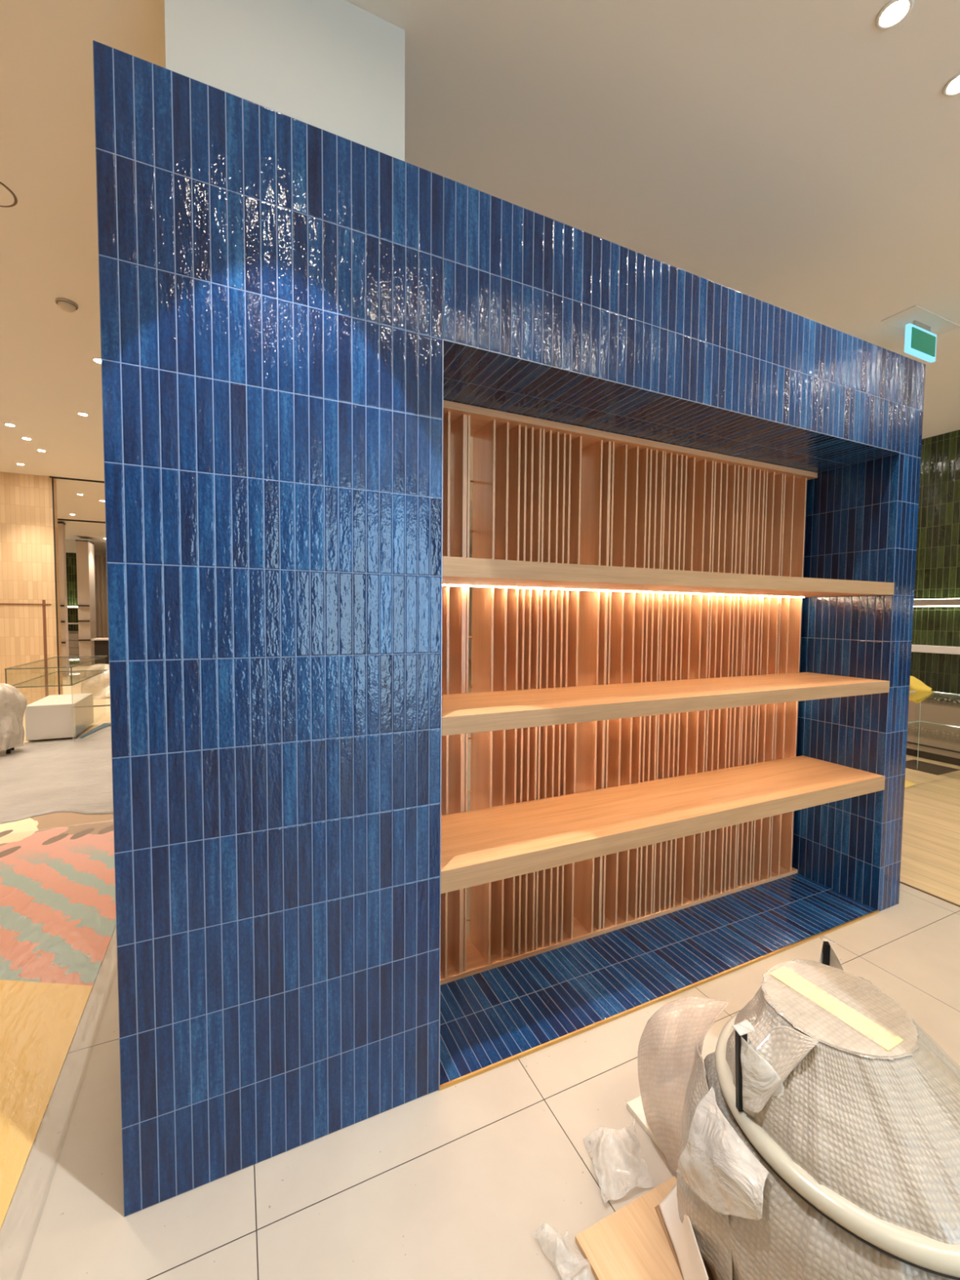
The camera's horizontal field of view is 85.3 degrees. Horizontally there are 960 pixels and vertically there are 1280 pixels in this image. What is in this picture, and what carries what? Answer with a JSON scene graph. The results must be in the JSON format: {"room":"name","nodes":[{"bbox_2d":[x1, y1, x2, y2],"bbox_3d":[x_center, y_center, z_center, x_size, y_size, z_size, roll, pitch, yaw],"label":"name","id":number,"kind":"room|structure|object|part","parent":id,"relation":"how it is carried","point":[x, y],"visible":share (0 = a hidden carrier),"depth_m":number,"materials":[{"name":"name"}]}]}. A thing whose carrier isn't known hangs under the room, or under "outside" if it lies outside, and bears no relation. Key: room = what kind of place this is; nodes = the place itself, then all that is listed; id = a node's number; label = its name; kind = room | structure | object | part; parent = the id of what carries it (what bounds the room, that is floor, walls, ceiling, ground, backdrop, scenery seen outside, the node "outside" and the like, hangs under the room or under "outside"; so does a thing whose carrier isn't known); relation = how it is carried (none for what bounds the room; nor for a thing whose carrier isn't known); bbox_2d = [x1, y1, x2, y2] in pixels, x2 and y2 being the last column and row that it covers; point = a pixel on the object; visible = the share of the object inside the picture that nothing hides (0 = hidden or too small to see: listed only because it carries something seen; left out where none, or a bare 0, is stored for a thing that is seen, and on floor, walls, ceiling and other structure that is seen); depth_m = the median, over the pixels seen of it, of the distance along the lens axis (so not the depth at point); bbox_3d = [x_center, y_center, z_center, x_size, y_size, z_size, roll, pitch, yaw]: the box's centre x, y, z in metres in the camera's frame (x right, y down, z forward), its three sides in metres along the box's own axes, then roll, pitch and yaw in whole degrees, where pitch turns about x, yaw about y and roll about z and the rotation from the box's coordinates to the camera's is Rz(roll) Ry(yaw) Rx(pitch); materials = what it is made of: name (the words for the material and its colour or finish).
{"room":"shop","nodes":[
{"label":"shop","id":0,"kind":"room"},
{"bbox_2d":[0,471,62,705],"bbox_3d":[-9.105,-0.732,7.682,4.625,3.800,0.200,-1,3,-25],"label":"wall","id":1,"kind":"structure","parent":0,"point":[27,561],"depth_m":8.42,"materials":[{"name":"beige wood"}]},
{"bbox_2d":[0,600,51,697],"bbox_3d":[-8.877,0.259,7.726,4.070,1.780,0.009,-1,3,-25],"label":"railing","id":2,"kind":"object","parent":1,"relation":"attached to","point":[43,604],"visible":0.74,"depth_m":8.53,"materials":[{"name":"brown"}]},
{"bbox_2d":[51,477,60,694],"bbox_3d":[-6.965,-0.747,8.568,0.017,3.780,0.015,-1,3,-25],"label":"trim","id":3,"kind":"structure","parent":1,"relation":"attached to","point":[51,477],"depth_m":8.55,"materials":[{"name":"black metal"}]},
{"bbox_2d":[48,475,104,483],"bbox_3d":[-4.538,-2.680,9.608,5.400,0.020,0.050,-1,3,-25],"label":"trim","id":4,"kind":"structure","parent":1,"relation":"attached to","point":[58,477],"depth_m":8.60,"materials":[{"name":"black metal"}]},
{"bbox_2d":[93,704,110,706],"bbox_3d":[-8.097,1.147,8.129,6.800,0.015,0.030,-1,3,-25],"label":"trim","id":5,"kind":"structure","parent":1,"relation":"attached to","point":[108,704],"depth_m":8.88,"materials":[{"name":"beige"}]},
{"bbox_2d":[0,725,113,823],"bbox_3d":[-5.954,1.327,4.826,6.270,0.006,3.940,-1,3,-25],"label":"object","id":6,"kind":"structure","parent":0,"point":[74,775],"depth_m":5.04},
{"bbox_2d":[0,683,26,753],"bbox_3d":[-5.420,0.877,5.826,0.530,0.791,0.490,-1,3,-25],"label":"chair","id":7,"kind":"object","parent":6,"relation":"on","point":[13,704],"visible":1,"depth_m":5.80,"materials":[{"name":"beige plastic"}]},
{"bbox_3d":[-5.292,1.182,5.848,0.044,0.180,0.044,-1,3,-25],"label":"leg","id":8,"kind":"part","parent":7,"relation":"part of","materials":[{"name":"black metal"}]},
{"bbox_2d":[4,655,107,738],"bbox_3d":[-5.658,0.748,7.091,0.668,0.923,1.833,-1,3,-25],"label":"display table","id":9,"kind":"object","parent":6,"relation":"on","point":[10,668],"visible":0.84,"depth_m":6.51,"materials":[{"name":"white"}]},
{"bbox_3d":[-5.004,0.901,6.403,0.004,0.696,0.005,2,3,20],"label":"panel corner","id":10,"kind":"part","parent":9,"relation":"part of","materials":[{"name":"clear glass"}]},
{"bbox_2d":[79,722,111,737],"bbox_3d":[-5.182,1.213,7.062,0.132,0.003,0.932,0,3,-19],"label":"strip","id":11,"kind":"object","parent":6,"relation":"on","point":[103,725],"visible":0.92,"depth_m":7.12,"materials":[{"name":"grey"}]},
{"bbox_2d":[22,662,111,742],"bbox_3d":[-8.341,0.885,13.548,10.970,0.003,15.700,-1,3,-25],"label":"floor","id":12,"kind":"structure","parent":0,"point":[101,713],"depth_m":9.52,"materials":[{"name":"beige tile"}]},
{"bbox_2d":[24,693,93,741],"bbox_3d":[-5.543,1.002,6.913,0.495,0.435,0.944,-1,3,-25],"label":"pedestal","id":13,"kind":"object","parent":12,"relation":"on","point":[52,717],"visible":0.91,"depth_m":6.54,"materials":[{"name":"beige laminate"}]},
{"bbox_2d":[57,521,69,676],"bbox_3d":[-10.300,-0.981,12.782,0.260,3.767,0.260,-1,3,-25],"label":"square column","id":14,"kind":"structure","parent":12,"relation":"on","point":[61,526],"depth_m":12.77,"materials":[{"name":"beige"}]},
{"bbox_2d":[65,539,92,662],"bbox_3d":[-12.368,-1.196,15.980,0.800,3.730,0.320,-1,3,-25],"label":"bay","id":15,"kind":"object","parent":12,"relation":"on","point":[70,544],"visible":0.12,"depth_m":16.00,"materials":[{"name":"green tile"}]},
{"bbox_3d":[-12.377,-0.098,16.035,0.800,0.210,0.280,-1,3,-25],"label":"drawer","id":16,"kind":"part","parent":15,"relation":"part of","materials":[{"name":"brown laminate"}]},
{"bbox_3d":[-12.379,0.122,16.046,0.800,0.210,0.280,-1,3,-25],"label":"drawer","id":17,"kind":"part","parent":15,"relation":"part of","materials":[{"name":"brown laminate"}]},
{"bbox_3d":[-12.381,0.342,16.056,0.800,0.210,0.280,-1,3,-25],"label":"drawer","id":18,"kind":"part","parent":15,"relation":"part of","materials":[{"name":"brown laminate"}]},
{"bbox_3d":[-12.383,0.562,16.067,0.800,0.210,0.280,-1,3,-25],"label":"drawer","id":19,"kind":"part","parent":15,"relation":"part of","materials":[{"name":"brown laminate"}]},
{"bbox_3d":[-12.413,-2.871,16.024,0.800,0.390,0.040,-1,3,-25],"label":"panel","id":20,"kind":"part","parent":15,"relation":"part of","materials":[{"name":"white paint"}]},
{"bbox_2d":[75,539,96,666],"bbox_3d":[-11.752,-1.087,15.578,0.310,3.677,0.760,-1,3,-25],"label":"square column","id":21,"kind":"structure","parent":12,"relation":"on","point":[86,620],"depth_m":15.31,"materials":[{"name":"beige paint"}]},
{"bbox_2d":[82,662,110,697],"bbox_3d":[-7.244,0.744,10.188,0.746,0.628,1.139,-1,3,-25],"label":"wrapping","id":22,"kind":"object","parent":12,"relation":"on","point":[98,685],"visible":0.47,"depth_m":9.78,"materials":[{"name":"beige plastic"}]},
{"bbox_2d":[91,637,109,665],"bbox_3d":[-10.542,0.343,15.140,1.050,0.790,0.700,-1,3,-25],"label":"counter","id":23,"kind":"object","parent":12,"relation":"on","point":[101,644],"depth_m":14.73,"materials":[{"name":"beige laminate"}]},
{"bbox_2d":[91,637,108,640],"bbox_3d":[-10.539,-0.031,15.121,1.050,0.040,0.700,-1,3,-25],"label":"countertop","id":24,"kind":"structure","parent":23,"relation":"on","point":[98,638],"depth_m":14.74,"materials":[{"name":"beige laminate"}]},
{"bbox_2d":[93,555,108,638],"bbox_3d":[-12.335,-1.147,18.030,1.600,3.450,0.161,-1,3,-25],"label":"panel","id":25,"kind":"object","parent":12,"relation":"on","point":[100,566],"visible":0.15,"depth_m":17.75,"materials":[{"name":"beige"}]},
{"bbox_2d":[68,551,106,633],"bbox_3d":[-9.923,-1.422,21.476,14.900,3.800,0.200,-1,3,-25],"label":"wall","id":26,"kind":"structure","parent":0,"point":[99,553],"depth_m":19.27,"materials":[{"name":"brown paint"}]},
{"bbox_2d":[164,0,404,161],"bbox_3d":[-0.839,-1.892,2.233,0.776,0.799,0.963,-1,3,-25],"label":"wall column","id":27,"kind":"structure","parent":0,"point":[337,67],"depth_m":1.80,"materials":[{"name":"grey paint"}]},
{"bbox_2d":[468,552,471,659],"bbox_3d":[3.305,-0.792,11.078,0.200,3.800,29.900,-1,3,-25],"label":"wood slat","id":28,"kind":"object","parent":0,"point":[470,553],"depth_m":18.63,"materials":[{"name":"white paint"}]},
{"bbox_2d":[911,644,959,654],"bbox_3d":[4.466,0.008,8.016,0.278,0.075,14.500,-1,3,-25],"label":"wall shelf","id":29,"kind":"object","parent":28,"relation":"attached to","point":[916,648],"visible":0.02,"depth_m":6.02,"materials":[{"name":"beige laminate"}]},
{"bbox_2d":[913,598,959,606],"bbox_3d":[4.471,-0.538,7.989,0.278,0.092,14.500,-1,3,-25],"label":"wall shelf","id":30,"kind":"object","parent":28,"relation":"attached to","point":[945,602],"visible":0.02,"depth_m":6.02,"materials":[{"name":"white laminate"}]},
{"bbox_2d":[0,0,959,553],"bbox_3d":[-3.512,-2.690,7.772,14.900,0.200,29.900,-1,3,-25],"label":"ceiling","id":31,"kind":"structure","parent":0,"point":[802,157],"depth_m":2.43,"materials":[{"name":"white paint"}]},
{"bbox_2d":[0,182,17,207],"bbox_3d":[-2.552,-2.328,2.689,0.250,0.004,0.250,-1,3,-25],"label":"loudspeaker","id":32,"kind":"object","parent":31,"relation":"attached to","point":[6,199],"visible":1,"depth_m":2.75,"materials":[{"name":"brown"}]},
{"bbox_2d":[4,423,15,426],"bbox_3d":[-5.517,-2.522,6.119,0.108,0.007,0.108,-1,3,-25],"label":"recessed light","id":33,"kind":"object","parent":31,"relation":"in","point":[6,424],"visible":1,"depth_m":6.12,"materials":[{"name":"white"}]},
{"bbox_2d":[21,436,31,439],"bbox_3d":[-5.740,-2.548,6.600,0.108,0.007,0.108,-1,3,-25],"label":"recessed light","id":34,"kind":"object","parent":31,"relation":"in","point":[22,437],"visible":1,"depth_m":6.61,"materials":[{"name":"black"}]},
{"bbox_2d":[55,297,78,312],"bbox_3d":[-2.921,-2.357,3.687,0.128,0.049,0.128,-1,3,-25],"label":"smoke detector","id":35,"kind":"object","parent":31,"relation":"attached to","point":[65,304],"visible":1,"depth_m":3.66,"materials":[{"name":"beige plastic"}]},
{"bbox_2d":[57,518,105,523],"bbox_3d":[-8.666,-2.878,12.983,10.000,0.030,0.060,-1,3,-25],"label":"trim","id":36,"kind":"structure","parent":31,"relation":"attached to","point":[57,518],"depth_m":12.52,"materials":[{"name":"black metal"}]},
{"bbox_2d":[76,412,88,416],"bbox_3d":[-4.390,-2.495,5.766,0.108,0.007,0.108,-1,3,-25],"label":"recessed light","id":37,"kind":"object","parent":31,"relation":"in","point":[77,413],"visible":1,"depth_m":5.77,"materials":[{"name":"white"}]},
{"bbox_2d":[91,357,101,364],"bbox_3d":[-3.307,-2.424,4.531,0.108,0.007,0.108,-1,3,-25],"label":"recessed light","id":38,"kind":"object","parent":31,"relation":"in","point":[95,359],"visible":0.73,"depth_m":4.52,"materials":[{"name":"white plastic"}]},
{"bbox_2d":[875,0,913,30],"bbox_3d":[1.487,-2.251,1.872,0.108,0.007,0.108,-1,3,-25],"label":"recessed light","id":39,"kind":"object","parent":31,"relation":"in","point":[895,11],"visible":1,"depth_m":1.87,"materials":[{"name":"white plastic"}]},
{"bbox_2d":[880,305,959,362],"bbox_3d":[3.255,-2.215,3.854,0.610,0.244,0.220,-1,3,-25],"label":"exit sign","id":40,"kind":"object","parent":31,"relation":"hanging from","point":[922,326],"visible":1,"depth_m":3.81,"materials":[{"name":"green plastic"}]},
{"bbox_3d":[3.256,-2.333,3.848,0.610,0.006,0.220,-1,3,-25],"label":"ceiling plate","id":41,"kind":"part","parent":40,"relation":"part of","materials":[{"name":"white paint"}]},
{"bbox_3d":[3.256,-2.191,3.852,0.366,0.196,0.030,-1,3,-25],"label":"sign frame","id":42,"kind":"part","parent":40,"relation":"part of","materials":[{"name":"white"}]},
{"bbox_3d":[3.264,-2.191,3.836,0.314,0.146,0.006,-1,3,-25],"label":"green panel","id":43,"kind":"part","parent":40,"relation":"part of","materials":[{"name":"teal plastic"}]},
{"bbox_2d":[942,73,959,96],"bbox_3d":[1.949,-2.259,2.116,0.108,0.007,0.108,-1,3,-25],"label":"recessed light","id":44,"kind":"object","parent":31,"relation":"in","point":[952,88],"visible":1,"depth_m":2.13,"materials":[{"name":"white"}]},
{"bbox_2d":[0,659,959,1279],"bbox_3d":[-3.546,1.278,7.969,14.900,0.154,29.900,-1,3,-25],"label":"floor","id":45,"kind":"structure","parent":0,"point":[495,1174],"depth_m":1.54,"materials":[{"name":"beige tile"}]},
{"bbox_2d":[0,811,115,1231],"bbox_3d":[-4.714,1.544,0.852,6.693,0.006,10.200,-1,3,-25],"label":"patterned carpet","id":46,"kind":"object","parent":45,"relation":"on","point":[58,903],"visible":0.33,"depth_m":2.50,"materials":[{"name":"multicoloured carpet"}]},
{"bbox_2d":[92,40,925,1216],"bbox_3d":[0.572,0.012,2.444,3.695,3.000,0.744,-1,3,-25],"label":"tiled wall","id":47,"kind":"structure","parent":45,"relation":"on","point":[291,308],"depth_m":1.57,"materials":[{"name":"blue tile"}]},
{"bbox_3d":[1.031,1.517,2.334,2.587,0.012,0.008,-1,3,-25],"label":"edge trim","id":48,"kind":"part","parent":47,"relation":"part of","materials":[{"name":"gold metal"}]},
{"bbox_2d":[440,755,884,893],"bbox_3d":[0.942,0.788,2.501,2.584,0.080,0.456,-1,3,-25],"label":"wooden shelf","id":49,"kind":"object","parent":47,"relation":"attached to","point":[479,846],"visible":0.87,"depth_m":2.27,"materials":[{"name":"brown wood"}]},
{"bbox_2d":[441,671,889,736],"bbox_3d":[0.947,0.260,2.475,2.584,0.066,0.456,-1,3,-25],"label":"wooden shelf","id":50,"kind":"object","parent":47,"relation":"attached to","point":[489,711],"visible":0.88,"depth_m":2.21,"materials":[{"name":"brown wood"}]},
{"bbox_2d":[442,555,894,597],"bbox_3d":[0.951,-0.266,2.449,2.584,0.070,0.456,-1,3,-25],"label":"wooden shelf","id":51,"kind":"object","parent":47,"relation":"attached to","point":[456,571],"visible":0.87,"depth_m":2.13,"materials":[{"name":"brown wood"}]},
{"bbox_2d":[440,400,817,985],"bbox_3d":[0.802,0.242,2.783,2.583,2.486,0.270,-1,3,-25],"label":"slatted screen","id":52,"kind":"object","parent":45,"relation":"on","point":[544,491],"visible":0.71,"depth_m":2.63,"materials":[{"name":"brown wood"}]},
{"bbox_3d":[0.786,1.472,2.855,2.583,0.022,0.245,-1,3,-25],"label":"rail","id":53,"kind":"part","parent":52,"relation":"part of","materials":[{"name":"brown wood"}]},
{"bbox_3d":[0.812,-0.984,2.722,2.583,0.030,0.270,-1,3,-25],"label":"rail","id":54,"kind":"part","parent":52,"relation":"part of","materials":[{"name":"brown wood"}]},
{"bbox_2d":[575,1175,683,1279],"bbox_3d":[0.785,1.570,1.185,0.829,0.017,0.767,-1,3,-25],"label":"wooden board","id":55,"kind":"object","parent":45,"relation":"on","point":[631,1242],"visible":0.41,"depth_m":1.34,"materials":[{"name":"beige wood"}]},
{"bbox_2d":[654,1182,714,1279],"bbox_3d":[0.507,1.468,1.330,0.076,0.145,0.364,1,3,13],"label":"sheet","id":56,"kind":"object","parent":55,"relation":"on","point":[683,1239],"visible":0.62,"depth_m":1.28,"materials":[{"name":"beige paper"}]},
{"bbox_2d":[636,936,959,1279],"bbox_3d":[0.825,1.208,1.248,0.877,0.686,0.723,1,3,19],"label":"armchair","id":57,"kind":"object","parent":55,"relation":"on","point":[818,1138],"visible":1,"depth_m":1.11,"materials":[{"name":"beige fabric"}]},
{"bbox_3d":[0.591,0.977,1.182,0.026,0.182,0.012,0,3,-6],"label":"leg","id":58,"kind":"part","parent":57,"relation":"part of","materials":[{"name":"black metal"}]},
{"bbox_3d":[0.998,0.964,1.506,0.012,0.182,0.026,1,3,19],"label":"leg","id":59,"kind":"part","parent":57,"relation":"part of","materials":[{"name":"black metal"}]},
{"bbox_2d":[626,1096,662,1152],"bbox_3d":[0.814,1.541,1.752,0.616,0.018,0.234,-1,3,-25],"label":"board","id":60,"kind":"object","parent":45,"relation":"on","point":[634,1106],"visible":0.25,"depth_m":1.68,"materials":[{"name":"beige"}]},
{"bbox_2d":[904,779,916,787],"bbox_3d":[4.089,1.406,5.120,0.500,0.002,0.250,-1,3,-25],"label":"paper","id":61,"kind":"object","parent":45,"relation":"on","point":[907,784],"visible":0.23,"depth_m":5.09,"materials":[{"name":"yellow paper"}]},
{"bbox_2d":[899,880,959,906],"bbox_3d":[2.007,1.424,4.447,0.013,0.006,15.000,-1,3,-25],"label":"trim","id":62,"kind":"structure","parent":45,"relation":"on","point":[902,882],"depth_m":3.07,"materials":[{"name":"brown"}]},
{"bbox_2d":[905,759,959,774],"bbox_3d":[4.853,1.383,5.683,0.440,0.006,0.420,-1,3,-25],"label":"sheet","id":63,"kind":"object","parent":45,"relation":"on","point":[931,768],"visible":0.79,"depth_m":5.64,"materials":[{"name":"brown"}]},
{"bbox_2d":[906,693,959,765],"bbox_3d":[4.386,0.901,8.026,0.438,0.731,14.500,-1,3,-25],"label":"display counter","id":64,"kind":"object","parent":45,"relation":"on","point":[940,743],"visible":0.02,"depth_m":5.92,"materials":[{"name":"beige laminate"}]},
{"bbox_3d":[4.199,1.110,7.949,0.009,0.015,14.500,-1,3,-25],"label":"rail","id":65,"kind":"part","parent":64,"relation":"part of","materials":[{"name":"black"}]},
{"bbox_2d":[925,693,959,703],"bbox_3d":[4.389,0.553,8.009,0.438,0.035,14.500,-1,3,-25],"label":"countertop","id":66,"kind":"structure","parent":64,"relation":"on","point":[934,696],"depth_m":5.88,"materials":[{"name":"metal"}]},
{"bbox_2d":[907,690,959,768],"bbox_3d":[5.100,1.058,3.674,0.910,0.859,3.810,-1,3,-25],"label":"display case","id":67,"kind":"object","parent":45,"relation":"on","point":[911,691],"depth_m":5.46,"materials":[{"name":"white"}]},
{"bbox_2d":[909,675,933,703],"bbox_3d":[4.625,0.536,5.576,0.132,0.285,0.346,-1,3,-25],"label":"cloth","id":68,"kind":"object","parent":67,"relation":"on","point":[923,691],"visible":0.62,"depth_m":5.51,"materials":[{"name":"yellow fabric"}]},
{"bbox_2d":[910,429,959,694],"bbox_3d":[4.493,-0.643,8.270,0.001,3.800,16.000,-1,3,-25],"label":"wall tiles","id":69,"kind":"structure","parent":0,"point":[937,570],"depth_m":6.20,"materials":[{"name":"green tile"}]}
]}

